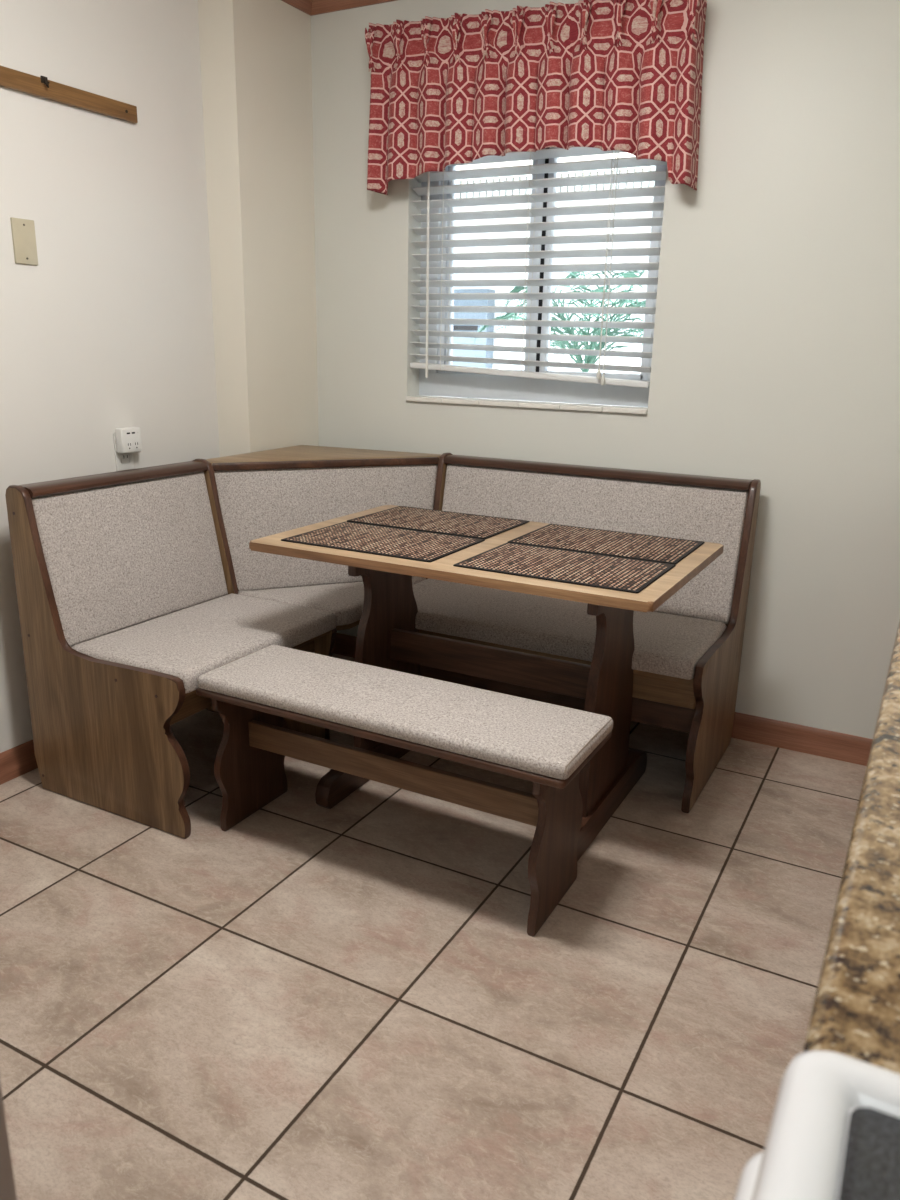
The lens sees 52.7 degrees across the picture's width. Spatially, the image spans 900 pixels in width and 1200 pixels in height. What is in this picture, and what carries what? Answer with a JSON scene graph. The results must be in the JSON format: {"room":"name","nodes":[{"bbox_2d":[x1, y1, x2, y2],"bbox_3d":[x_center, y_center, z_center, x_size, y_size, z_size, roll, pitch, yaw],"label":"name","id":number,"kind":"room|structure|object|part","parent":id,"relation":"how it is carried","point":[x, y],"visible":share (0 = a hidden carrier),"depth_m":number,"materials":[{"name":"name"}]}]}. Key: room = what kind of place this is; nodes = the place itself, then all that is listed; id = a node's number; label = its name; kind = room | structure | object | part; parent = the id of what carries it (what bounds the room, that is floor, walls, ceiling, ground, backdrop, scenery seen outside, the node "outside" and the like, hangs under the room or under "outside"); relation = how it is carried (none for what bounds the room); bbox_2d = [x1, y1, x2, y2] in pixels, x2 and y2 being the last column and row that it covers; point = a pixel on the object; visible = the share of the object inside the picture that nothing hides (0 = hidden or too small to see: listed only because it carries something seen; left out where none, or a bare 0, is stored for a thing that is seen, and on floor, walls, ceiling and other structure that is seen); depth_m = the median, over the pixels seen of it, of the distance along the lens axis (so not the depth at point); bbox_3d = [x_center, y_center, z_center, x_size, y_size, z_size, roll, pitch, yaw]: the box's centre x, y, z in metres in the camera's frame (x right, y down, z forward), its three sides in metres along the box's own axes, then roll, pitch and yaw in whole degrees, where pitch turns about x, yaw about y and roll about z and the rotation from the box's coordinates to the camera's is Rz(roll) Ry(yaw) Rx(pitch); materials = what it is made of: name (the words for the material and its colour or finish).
{"room":"dining room","nodes":[
{"label":"dining room","id":0,"kind":"room"},
{"bbox_2d":[0,1082,16,1199],"bbox_3d":[-0.815,0.130,-0.378,0.132,2.430,2.040,10,18,27],"label":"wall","id":1,"kind":"structure","parent":0,"point":[7,1184],"depth_m":0.58,"materials":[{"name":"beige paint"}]},
{"bbox_2d":[0,0,219,752],"bbox_3d":[-1.754,-0.440,1.561,0.100,2.430,4.700,10,18,27],"label":"wall","id":2,"kind":"structure","parent":0,"point":[111,328],"depth_m":2.66,"materials":[{"name":"beige paint"}]},
{"bbox_2d":[0,740,37,784],"bbox_3d":[-1.839,0.750,1.655,0.016,0.087,4.230,10,18,27],"label":"baseboard","id":3,"kind":"structure","parent":2,"relation":"attached to","point":[19,760],"depth_m":2.66,"materials":[{"name":"brown wood"}]},
{"bbox_2d":[10,217,37,264],"bbox_3d":[-1.148,-0.967,2.451,0.008,0.115,0.070,10,18,27],"label":"cover plate","id":4,"kind":"object","parent":2,"relation":"attached to","point":[23,230],"visible":1,"depth_m":2.45,"materials":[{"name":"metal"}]},
{"bbox_2d":[0,65,137,122],"bbox_3d":[-1.160,-1.328,2.275,0.037,0.050,0.988,10,18,27],"label":"wall rail","id":5,"kind":"object","parent":2,"relation":"attached to","point":[41,86],"visible":1,"depth_m":2.48,"materials":[{"name":"brown wood"}]},
{"bbox_2d":[113,433,133,470],"bbox_3d":[-1.023,-0.466,2.852,0.009,0.117,0.070,10,18,27],"label":"outlet plate","id":6,"kind":"object","parent":2,"relation":"attached to","point":[125,461],"visible":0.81,"depth_m":2.85,"materials":[{"name":"white plastic"}]},
{"bbox_2d":[121,453,129,462],"bbox_3d":[-1.021,-0.446,2.857,0.004,0.030,0.034,10,18,27],"label":"socket","id":7,"kind":"object","parent":6,"relation":"attached to","point":[125,458],"depth_m":2.86,"materials":[{"name":"white plastic"}]},
{"bbox_2d":[115,427,141,453],"bbox_3d":[-1.004,-0.499,2.835,0.037,0.077,0.079,10,18,27],"label":"plug adapter","id":8,"kind":"object","parent":6,"relation":"attached to","point":[128,439],"visible":1,"depth_m":2.81,"materials":[{"name":"white plastic"}]},
{"bbox_2d":[126,442,132,450],"bbox_3d":[-0.996,-0.477,2.820,0.001,0.028,0.024,10,18,27],"label":"socket","id":9,"kind":"object","parent":8,"relation":"attached to","point":[129,445],"depth_m":2.82,"materials":[{"name":"white plastic"}]},
{"bbox_2d":[133,441,139,449],"bbox_3d":[-0.982,-0.484,2.845,0.001,0.028,0.024,10,18,27],"label":"socket","id":10,"kind":"object","parent":8,"relation":"attached to","point":[136,444],"depth_m":2.84,"materials":[{"name":"white plastic"}]},
{"bbox_2d":[198,0,318,456],"bbox_3d":[-0.668,-0.914,3.315,0.102,2.430,0.470,10,18,27],"label":"wall","id":11,"kind":"structure","parent":0,"point":[256,60],"depth_m":3.14,"materials":[{"name":"beige paint"}]},
{"bbox_2d":[281,0,311,15],"bbox_3d":[-0.560,-2.037,2.986,0.055,0.085,0.408,10,18,27],"label":"trim","id":12,"kind":"structure","parent":11,"relation":"attached to","point":[305,6],"depth_m":3.12,"materials":[{"name":"brown wood"}]},
{"bbox_2d":[0,653,866,1199],"bbox_3d":[-0.453,0.972,1.244,3.092,0.060,4.950,10,18,27],"label":"floor","id":13,"kind":"structure","parent":0,"point":[300,999],"depth_m":1.84,"materials":[{"name":"tile"}]},
{"bbox_2d":[5,445,760,838],"bbox_3d":[-0.113,0.081,2.697,1.704,0.876,1.393,10,18,27],"label":"bench","id":14,"kind":"object","parent":13,"relation":"on","point":[133,586],"visible":0.8,"depth_m":2.72,"materials":[{"name":"brown wood"}]},
{"bbox_3d":[-0.915,0.159,2.369,0.580,0.872,0.022,10,18,27],"label":"panel","id":15,"kind":"part","parent":14,"relation":"part of","materials":[{"name":"brown wood"}]},
{"bbox_3d":[-0.965,-0.357,2.650,0.082,0.026,0.647,10,18,27],"label":"rail","id":16,"kind":"part","parent":14,"relation":"part of","materials":[{"name":"brown wood"}]},
{"bbox_3d":[-0.928,-0.139,2.689,0.124,0.409,0.643,10,18,27],"label":"backrest","id":17,"kind":"part","parent":14,"relation":"part of","materials":[{"name":"grey fabric"}]},
{"bbox_2d":[71,593,335,692],"bbox_3d":[-0.689,0.103,2.627,0.428,0.059,0.653,10,18,27],"label":"seat cushion","id":18,"kind":"object","parent":14,"relation":"on","point":[184,640],"depth_m":2.57,"materials":[{"name":"grey fabric"}]},
{"bbox_3d":[-0.603,0.002,2.939,0.566,0.876,0.022,10,18,27],"label":"divider panel","id":19,"kind":"part","parent":14,"relation":"part of","materials":[{"name":"brown wood"}]},
{"bbox_2d":[206,445,441,464],"bbox_3d":[-0.429,-0.481,3.118,0.600,0.016,0.669,10,18,27],"label":"corner shelf","id":20,"kind":"object","parent":14,"relation":"attached to","point":[300,454],"depth_m":3.15,"materials":[{"name":"brown wood"}]},
{"bbox_3d":[-0.406,-0.462,3.076,0.781,0.026,0.026,-5,17,-21],"label":"rail","id":21,"kind":"part","parent":14,"relation":"part of","materials":[{"name":"brown wood"}]},
{"bbox_3d":[-0.407,-0.253,3.125,0.791,0.406,0.101,-5,17,-21],"label":"backrest","id":22,"kind":"part","parent":14,"relation":"part of","materials":[{"name":"grey fabric"}]},
{"bbox_2d":[238,577,425,625],"bbox_3d":[-0.394,-0.033,3.128,0.437,0.059,0.532,10,18,27],"label":"seat cushion","id":23,"kind":"object","parent":14,"relation":"on","point":[343,597],"depth_m":2.98,"materials":[{"name":"grey fabric"}]},
{"bbox_3d":[-0.134,-0.046,3.145,0.022,0.876,0.566,10,18,27],"label":"divider panel","id":24,"kind":"part","parent":14,"relation":"part of","materials":[{"name":"brown wood"}]},
{"bbox_3d":[0.227,0.256,2.770,1.042,0.086,0.018,10,18,27],"label":"rail","id":25,"kind":"part","parent":14,"relation":"part of","materials":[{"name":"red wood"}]},
{"bbox_2d":[412,578,726,679],"bbox_3d":[0.289,0.063,2.841,1.050,0.059,0.430,10,18,27],"label":"seat cushion","id":26,"kind":"object","parent":14,"relation":"on","point":[671,642],"depth_m":2.72,"materials":[{"name":"grey fabric"}]},
{"bbox_3d":[0.430,-0.203,3.015,1.038,0.409,0.124,10,18,27],"label":"backrest","id":27,"kind":"part","parent":14,"relation":"part of","materials":[{"name":"grey fabric"}]},
{"bbox_3d":[0.456,-0.425,2.994,1.042,0.026,0.082,10,18,27],"label":"rail","id":28,"kind":"part","parent":14,"relation":"part of","materials":[{"name":"brown wood"}]},
{"bbox_3d":[0.798,0.114,2.658,0.022,0.872,0.580,10,18,27],"label":"panel","id":29,"kind":"part","parent":14,"relation":"part of","materials":[{"name":"brown wood"}]},
{"bbox_2d":[196,645,612,936],"bbox_3d":[-0.132,0.436,2.225,0.990,0.450,0.313,10,18,27],"label":"upholstered bench","id":30,"kind":"object","parent":13,"relation":"on","point":[546,745],"visible":1,"depth_m":2.12,"materials":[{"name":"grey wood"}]},
{"bbox_3d":[-0.533,0.392,2.455,0.019,0.392,0.283,10,18,27],"label":"leg","id":31,"kind":"part","parent":30,"relation":"part of","materials":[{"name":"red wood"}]},
{"bbox_2d":[198,645,612,779],"bbox_3d":[-0.129,0.239,2.164,0.986,0.039,0.302,10,18,27],"label":"seat cushion","id":32,"kind":"object","parent":30,"relation":"on","point":[528,739],"depth_m":2.08,"materials":[{"name":"grey fabric"}]},
{"bbox_3d":[0.243,0.522,2.056,0.019,0.392,0.283,10,18,27],"label":"leg","id":33,"kind":"part","parent":30,"relation":"part of","materials":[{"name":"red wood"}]},
{"bbox_2d":[249,505,723,861],"bbox_3d":[0.101,0.196,2.576,1.107,0.730,0.708,10,18,27],"label":"trestle table","id":34,"kind":"object","parent":13,"relation":"on","point":[388,637],"visible":0.7,"depth_m":2.46,"materials":[{"name":"brown wood"}]},
{"bbox_2d":[281,522,484,561],"bbox_3d":[-0.180,-0.164,2.477,0.465,0.003,0.313,9,18,27],"label":"placemat","id":35,"kind":"object","parent":34,"relation":"on","point":[416,545],"visible":1,"depth_m":2.46,"materials":[{"name":"brown wicker"}]},
{"bbox_2d":[347,506,529,538],"bbox_3d":[-0.034,-0.239,2.753,0.465,0.003,0.313,10,18,27],"label":"placemat","id":36,"kind":"object","parent":34,"relation":"on","point":[403,517],"visible":1,"depth_m":2.73,"materials":[{"name":"brown wicker"}]},
{"bbox_2d":[453,543,675,592],"bbox_3d":[0.285,-0.086,2.237,0.465,0.003,0.313,10,18,27],"label":"placemat","id":37,"kind":"object","parent":34,"relation":"on","point":[551,564],"visible":1,"depth_m":2.21,"materials":[{"name":"brown wicker"}]},
{"bbox_2d":[508,524,704,563],"bbox_3d":[0.434,-0.160,2.509,0.465,0.003,0.313,10,18,27],"label":"placemat","id":38,"kind":"object","parent":34,"relation":"on","point":[668,550],"visible":1,"depth_m":2.49,"materials":[{"name":"brown wicker"}]},
{"bbox_2d":[734,1050,899,1199],"bbox_3d":[0.244,0.791,0.122,0.698,0.930,0.762,10,18,27],"label":"range","id":39,"kind":"object","parent":13,"relation":"on","point":[834,1131],"visible":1,"depth_m":0.40,"materials":[{"name":"white ceramic"}]},
{"bbox_3d":[0.006,0.391,0.147,0.064,0.074,0.734,10,18,27],"label":"panel","id":40,"kind":"part","parent":39,"relation":"part of","materials":[{"name":"white ceramic"}]},
{"bbox_3d":[1.059,0.451,1.503,0.617,0.864,2.493,10,18,27],"label":"base cabinet","id":41,"kind":"object","parent":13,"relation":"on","visible":0},
{"bbox_2d":[803,620,899,1073],"bbox_3d":[1.060,0.015,1.390,0.646,0.036,2.512,10,18,27],"label":"countertop","id":42,"kind":"structure","parent":41,"relation":"on","point":[855,1014],"depth_m":0.58,"materials":[{"name":"brown stone"}]},
{"bbox_2d":[311,0,899,738],"bbox_3d":[0.715,-0.778,2.942,3.092,2.430,0.150,10,18,27],"label":"wall","id":43,"kind":"structure","parent":0,"point":[775,362],"depth_m":2.77,"materials":[{"name":"beige paint"}]},
{"bbox_2d":[311,0,396,15],"bbox_3d":[0.731,-1.876,2.514,2.800,0.085,0.055,10,18,27],"label":"trim","id":44,"kind":"structure","parent":43,"relation":"attached to","point":[318,6],"depth_m":3.11,"materials":[{"name":"brown wood"}]},
{"bbox_2d":[365,0,706,194],"bbox_3d":[0.229,-1.547,2.829,1.093,0.537,0.149,10,18,27],"label":"window valance","id":45,"kind":"object","parent":43,"relation":"attached to","point":[605,75],"visible":1,"depth_m":2.75,"materials":[{"name":"red fabric"}]},
{"bbox_2d":[406,147,666,414],"bbox_3d":[0.283,-1.125,3.083,0.908,0.918,0.162,10,18,27],"label":"window","id":46,"kind":"structure","parent":43,"relation":"in","point":[450,385],"depth_m":3.17,"materials":[{"name":"white plastic"}]},
{"bbox_3d":[0.258,-0.685,3.178,0.906,0.018,0.097,10,18,27],"label":"sill","id":47,"kind":"part","parent":46,"relation":"part of","materials":[{"name":"white tile"}]},
{"bbox_2d":[410,147,666,387],"bbox_3d":[0.262,-1.153,3.034,0.896,0.831,0.075,10,18,27],"label":"window blind","id":48,"kind":"object","parent":46,"relation":"attached to","point":[617,162],"visible":0.76,"depth_m":3.03,"materials":[{"name":"white plastic"}]},
{"bbox_3d":[-0.014,-1.204,3.184,0.002,0.773,0.058,10,18,27],"label":"ladder cord","id":49,"kind":"part","parent":48,"relation":"part of","materials":[{"name":"white fabric"}]},
{"bbox_3d":[0.267,-1.157,3.039,0.002,0.773,0.058,10,18,27],"label":"ladder cord","id":50,"kind":"part","parent":48,"relation":"part of","materials":[{"name":"white fabric"}]},
{"bbox_3d":[0.258,-0.782,3.147,0.896,0.056,0.048,10,18,27],"label":"rail","id":51,"kind":"part","parent":48,"relation":"part of","materials":[{"name":"white plastic"}]},
{"bbox_3d":[0.503,-1.116,2.879,0.013,0.755,0.003,3,16,6],"label":"pull cord","id":52,"kind":"part","parent":48,"relation":"part of","materials":[{"name":"white fabric"}]},
{"bbox_3d":[0.510,-1.117,2.914,0.002,0.773,0.058,10,18,27],"label":"ladder cord","id":53,"kind":"part","parent":48,"relation":"part of","materials":[{"name":"white fabric"}]},
{"bbox_3d":[0.511,-1.105,2.877,0.003,0.775,0.006,5,16,13],"label":"pull cord","id":54,"kind":"part","parent":48,"relation":"part of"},
{"bbox_2d":[333,633,872,765],"bbox_3d":[0.692,0.374,3.170,2.800,0.087,0.016,10,18,27],"label":"baseboard","id":55,"kind":"structure","parent":43,"relation":"attached to","point":[766,731],"depth_m":2.95,"materials":[{"name":"brown wood"}]},
{"label":"outside","id":56,"kind":"structure","parent":0,"visible":0},
{"bbox_3d":[1.637,-0.702,7.747,18.000,0.100,8.850,10,18,27],"label":"ground","id":57,"kind":"structure","parent":56,"visible":0},
{"bbox_2d":[441,181,653,406],"bbox_3d":[1.103,-2.434,7.252,13.000,3.520,0.200,10,18,27],"label":"wall","id":58,"kind":"structure","parent":57,"relation":"on","point":[626,361],"depth_m":7.22,"materials":[{"name":"white paint"}]},
{"bbox_2d":[452,289,494,367],"bbox_3d":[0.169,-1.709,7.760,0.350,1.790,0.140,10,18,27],"label":"meter box","id":59,"kind":"object","parent":58,"relation":"attached to","point":[456,315],"visible":0.5,"depth_m":7.54,"materials":[{"name":"grey paint"}]},
{"bbox_2d":[456,152,655,197],"bbox_3d":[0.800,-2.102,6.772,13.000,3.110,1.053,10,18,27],"label":"eave","id":60,"kind":"object","parent":57,"relation":"on","point":[621,155],"visible":0.02,"depth_m":6.00,"materials":[{"name":"grey"}]},
{"bbox_2d":[471,270,646,371],"bbox_3d":[0.860,-1.247,5.874,1.432,1.981,1.375,-6,17,-24],"label":"palm","id":61,"kind":"object","parent":57,"relation":"on","point":[588,359],"visible":0.31,"depth_m":5.57,"materials":[{"name":"green plant"}]}
]}

